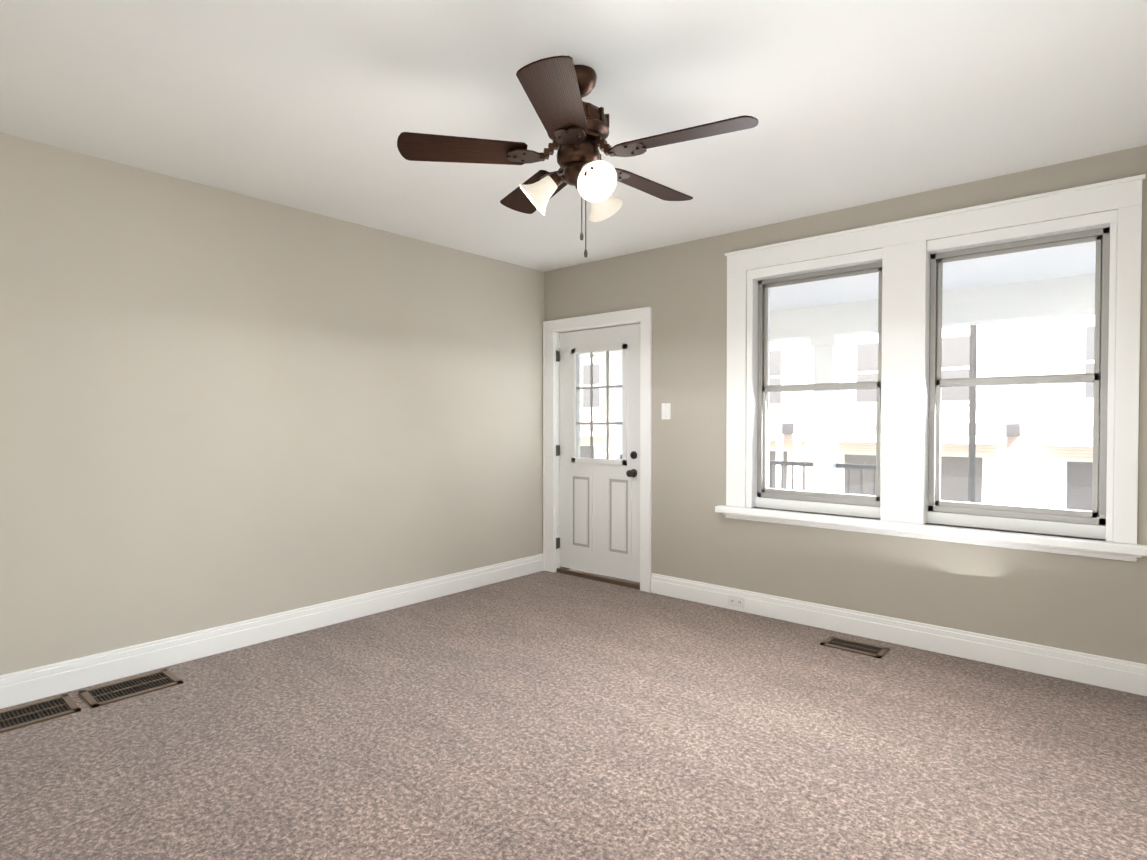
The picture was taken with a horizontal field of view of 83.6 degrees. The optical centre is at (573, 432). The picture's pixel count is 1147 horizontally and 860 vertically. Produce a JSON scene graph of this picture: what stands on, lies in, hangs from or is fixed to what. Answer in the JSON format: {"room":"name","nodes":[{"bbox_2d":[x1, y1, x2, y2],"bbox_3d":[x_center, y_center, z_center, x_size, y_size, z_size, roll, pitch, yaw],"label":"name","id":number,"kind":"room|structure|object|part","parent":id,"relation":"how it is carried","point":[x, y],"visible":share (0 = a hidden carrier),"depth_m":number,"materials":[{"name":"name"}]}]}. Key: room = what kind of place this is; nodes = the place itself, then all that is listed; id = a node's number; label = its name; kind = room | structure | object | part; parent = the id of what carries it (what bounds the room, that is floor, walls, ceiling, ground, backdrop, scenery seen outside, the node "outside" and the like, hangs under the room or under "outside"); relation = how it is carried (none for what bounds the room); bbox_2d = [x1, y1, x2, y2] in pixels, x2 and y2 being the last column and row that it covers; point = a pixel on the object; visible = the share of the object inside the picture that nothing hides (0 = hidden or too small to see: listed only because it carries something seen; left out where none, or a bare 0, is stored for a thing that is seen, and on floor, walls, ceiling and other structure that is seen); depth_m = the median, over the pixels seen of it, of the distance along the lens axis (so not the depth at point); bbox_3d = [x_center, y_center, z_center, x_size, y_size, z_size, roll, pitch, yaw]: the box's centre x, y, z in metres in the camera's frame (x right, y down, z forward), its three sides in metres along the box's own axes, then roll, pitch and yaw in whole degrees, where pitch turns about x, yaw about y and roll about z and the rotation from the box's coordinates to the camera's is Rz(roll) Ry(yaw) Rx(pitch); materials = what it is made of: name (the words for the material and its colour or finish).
{"room":"empty living room","nodes":[
{"label":"empty living room","id":0,"kind":"room"},
{"bbox_2d":[0,133,543,675],"bbox_3d":[-1.786,-0.068,3.978,0.200,2.600,4.850,1,1,41],"label":"wall","id":1,"kind":"structure","parent":0,"point":[220,407],"depth_m":3.63,"materials":[{"name":"beige paint"}]},
{"bbox_2d":[0,554,543,708],"bbox_3d":[-1.703,1.159,3.926,0.019,0.149,4.450,1,1,41],"label":"baseboard","id":2,"kind":"structure","parent":1,"relation":"attached to","point":[27,685],"depth_m":3.64,"materials":[{"name":"white wood"}]},
{"bbox_2d":[0,571,1146,859],"bbox_3d":[-0.067,1.317,2.511,4.750,0.120,4.850,1,1,41],"label":"floor","id":3,"kind":"structure","parent":0,"point":[544,715],"depth_m":2.53,"materials":[{"name":"carpet"}]},
{"bbox_2d":[0,694,80,732],"bbox_3d":[-2.425,1.247,2.820,0.250,0.009,0.370,1,1,41],"label":"floor air vent","id":4,"kind":"object","parent":3,"relation":"on","point":[14,718],"visible":1,"depth_m":2.85,"materials":[{"name":"brown metal"}]},
{"bbox_2d":[79,669,182,707],"bbox_3d":[-2.153,1.242,3.126,0.250,0.009,0.370,1,1,41],"label":"floor air vent","id":5,"kind":"object","parent":3,"relation":"on","point":[101,695],"visible":1,"depth_m":3.12,"materials":[{"name":"brown metal"}]},
{"bbox_2d":[820,636,889,658],"bbox_3d":[1.617,1.233,3.691,0.330,0.009,0.180,1,1,41],"label":"floor air vent","id":6,"kind":"object","parent":3,"relation":"on","point":[871,650],"visible":1,"depth_m":3.68,"materials":[{"name":"brown metal"}]},
{"bbox_2d":[0,0,1146,271],"bbox_3d":[-0.067,-1.417,2.465,4.750,0.150,4.850,1,1,41],"label":"ceiling","id":7,"kind":"structure","parent":0,"point":[316,106],"depth_m":2.57,"materials":[{"name":"white paint"}]},
{"bbox_2d":[397,55,758,257],"bbox_3d":[0.052,-1.002,2.429,1.267,0.680,1.240,1,1,41],"label":"fan","id":8,"kind":"object","parent":7,"relation":"hanging from","point":[557,89],"visible":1,"depth_m":2.31,"materials":[{"name":"brown wood"}]},
{"bbox_3d":[-0.405,-1.030,2.342,0.465,0.037,0.162,0,1,-9],"label":"blade","id":9,"kind":"part","parent":8,"relation":"part of","materials":[{"name":"brown wood"}]},
{"bbox_3d":[-0.175,-1.038,2.789,0.162,0.037,0.465,0,1,-27],"label":"blade","id":10,"kind":"part","parent":8,"relation":"part of","materials":[{"name":"brown wood"}]},
{"bbox_3d":[-0.050,-1.024,1.985,0.162,0.037,0.465,0,1,9],"label":"blade","id":11,"kind":"part","parent":8,"relation":"part of","materials":[{"name":"brown wood"}]},
{"bbox_3d":[0.321,-1.036,2.709,0.465,0.037,0.162,-1,1,-45],"label":"blade","id":12,"kind":"part","parent":8,"relation":"part of","materials":[{"name":"brown wood"}]},
{"bbox_3d":[0.398,-1.028,2.212,0.465,0.037,0.162,0,1,27],"label":"blade","id":13,"kind":"part","parent":8,"relation":"part of","materials":[{"name":"brown wood"}]},
{"bbox_2d":[544,145,1146,663],"bbox_3d":[1.455,-0.072,4.245,4.350,2.600,0.200,1,1,41],"label":"wall","id":14,"kind":"structure","parent":0,"point":[1092,605],"depth_m":4.03,"materials":[{"name":"beige paint"}]},
{"bbox_2d":[543,307,651,592],"bbox_3d":[0.229,0.128,5.293,1.112,2.165,0.228,1,1,41],"label":"door frame","id":15,"kind":"structure","parent":14,"relation":"attached to","point":[554,329],"depth_m":5.36,"materials":[{"name":"white wood"}]},
{"bbox_2d":[556,324,639,581],"bbox_3d":[0.206,0.158,5.249,0.880,2.015,0.129,1,1,41],"label":"door","id":16,"kind":"structure","parent":14,"relation":"in","point":[599,515],"depth_m":5.25,"materials":[{"name":"white wood"}]},
{"bbox_2d":[556,567,639,588],"bbox_3d":[0.250,1.192,5.314,0.887,0.035,0.195,1,1,41],"label":"door threshold sill","id":17,"kind":"structure","parent":14,"relation":"attached to","point":[604,578],"depth_m":5.23,"materials":[{"name":"brown metal"}]},
{"bbox_2d":[662,403,670,418],"bbox_3d":[0.686,-0.156,4.769,0.076,0.120,0.014,1,1,41],"label":"switch plate","id":18,"kind":"object","parent":14,"relation":"attached to","point":[666,410],"visible":1,"depth_m":4.76,"materials":[{"name":"white plastic"}]},
{"bbox_2d":[757,262,881,506],"bbox_3d":[1.600,-0.292,4.157,0.820,1.482,0.099,1,1,41],"label":"window unit","id":19,"kind":"structure","parent":14,"relation":"in","point":[765,388],"depth_m":4.18,"materials":[{"name":"silver metal"}]},
{"bbox_2d":[651,573,1146,695],"bbox_3d":[1.799,1.160,3.826,3.195,0.149,0.016,1,1,41],"label":"baseboard","id":20,"kind":"structure","parent":14,"relation":"attached to","point":[1101,671],"depth_m":3.63,"materials":[{"name":"white wood"}]},
{"bbox_2d":[728,595,744,607],"bbox_3d":[1.117,1.160,4.399,0.120,0.070,0.010,1,1,41],"label":"electrical outlet plate","id":21,"kind":"object","parent":20,"relation":"attached to","point":[736,601],"visible":1,"depth_m":4.40,"materials":[{"name":"white plastic"}]},
{"bbox_2d":[715,505,1146,561],"bbox_3d":[1.867,0.564,3.757,2.235,0.085,0.135,1,1,41],"label":"window sill","id":22,"kind":"structure","parent":14,"relation":"attached to","point":[1095,548],"depth_m":3.52,"materials":[{"name":"white wood"}]},
{"bbox_2d":[725,174,1145,544],"bbox_3d":[1.933,-0.351,3.807,2.164,1.743,0.230,1,1,41],"label":"window unit","id":23,"kind":"structure","parent":14,"relation":"in","point":[1098,376],"depth_m":3.61,"materials":[{"name":"white wood"}]},
{"label":"outside","id":24,"kind":"structure","parent":0,"visible":0},
{"bbox_3d":[2.454,1.331,4.926,9.000,0.170,2.100,1,1,41],"label":"floor","id":25,"kind":"structure","parent":24,"visible":0},
{"bbox_2d":[601,353,621,458],"bbox_3d":[0.506,0.122,7.850,0.240,2.150,0.240,1,1,41],"label":"porch column","id":26,"kind":"structure","parent":25,"relation":"on","point":[616,449],"depth_m":7.76,"materials":[{"name":"white"}]},
{"bbox_2d":[580,242,1095,357],"bbox_3d":[2.487,-1.094,4.922,9.000,0.380,2.200,1,1,41],"label":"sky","id":27,"kind":"structure","parent":26,"relation":"on","point":[991,305],"depth_m":5.15,"materials":[{"name":"white"}]},
{"bbox_2d":[620,454,875,495],"bbox_3d":[1.768,0.735,6.767,3.140,0.960,0.040,1,1,41],"label":"porch railing","id":28,"kind":"object","parent":25,"relation":"on","point":[848,466],"depth_m":6.27,"materials":[{"name":"grey"}]},
{"bbox_2d":[810,334,843,492],"bbox_3d":[2.434,0.150,6.180,0.240,2.150,0.240,1,1,41],"label":"porch column","id":29,"kind":"structure","parent":25,"relation":"on","point":[831,436],"depth_m":6.11,"materials":[{"name":"white"}]},
{"bbox_3d":[15.998,3.316,16.779,70.000,0.200,33.400,1,1,41],"label":"ground","id":30,"kind":"structure","parent":24,"visible":0},
{"bbox_2d":[580,315,1094,510],"bbox_3d":[15.175,-1.093,14.341,71.850,8.900,8.450,1,1,41],"label":"building","id":31,"kind":"structure","parent":30,"relation":"on","point":[1082,342],"depth_m":15.89,"materials":[{"name":"white"}]},
{"bbox_2d":[968,325,976,502],"bbox_3d":[4.499,0.627,7.244,0.068,5.700,0.068,1,1,41],"label":"pole","id":32,"kind":"object","parent":30,"relation":"on","point":[972,447],"depth_m":7.21,"materials":[{"name":"grey metal"}]}
]}

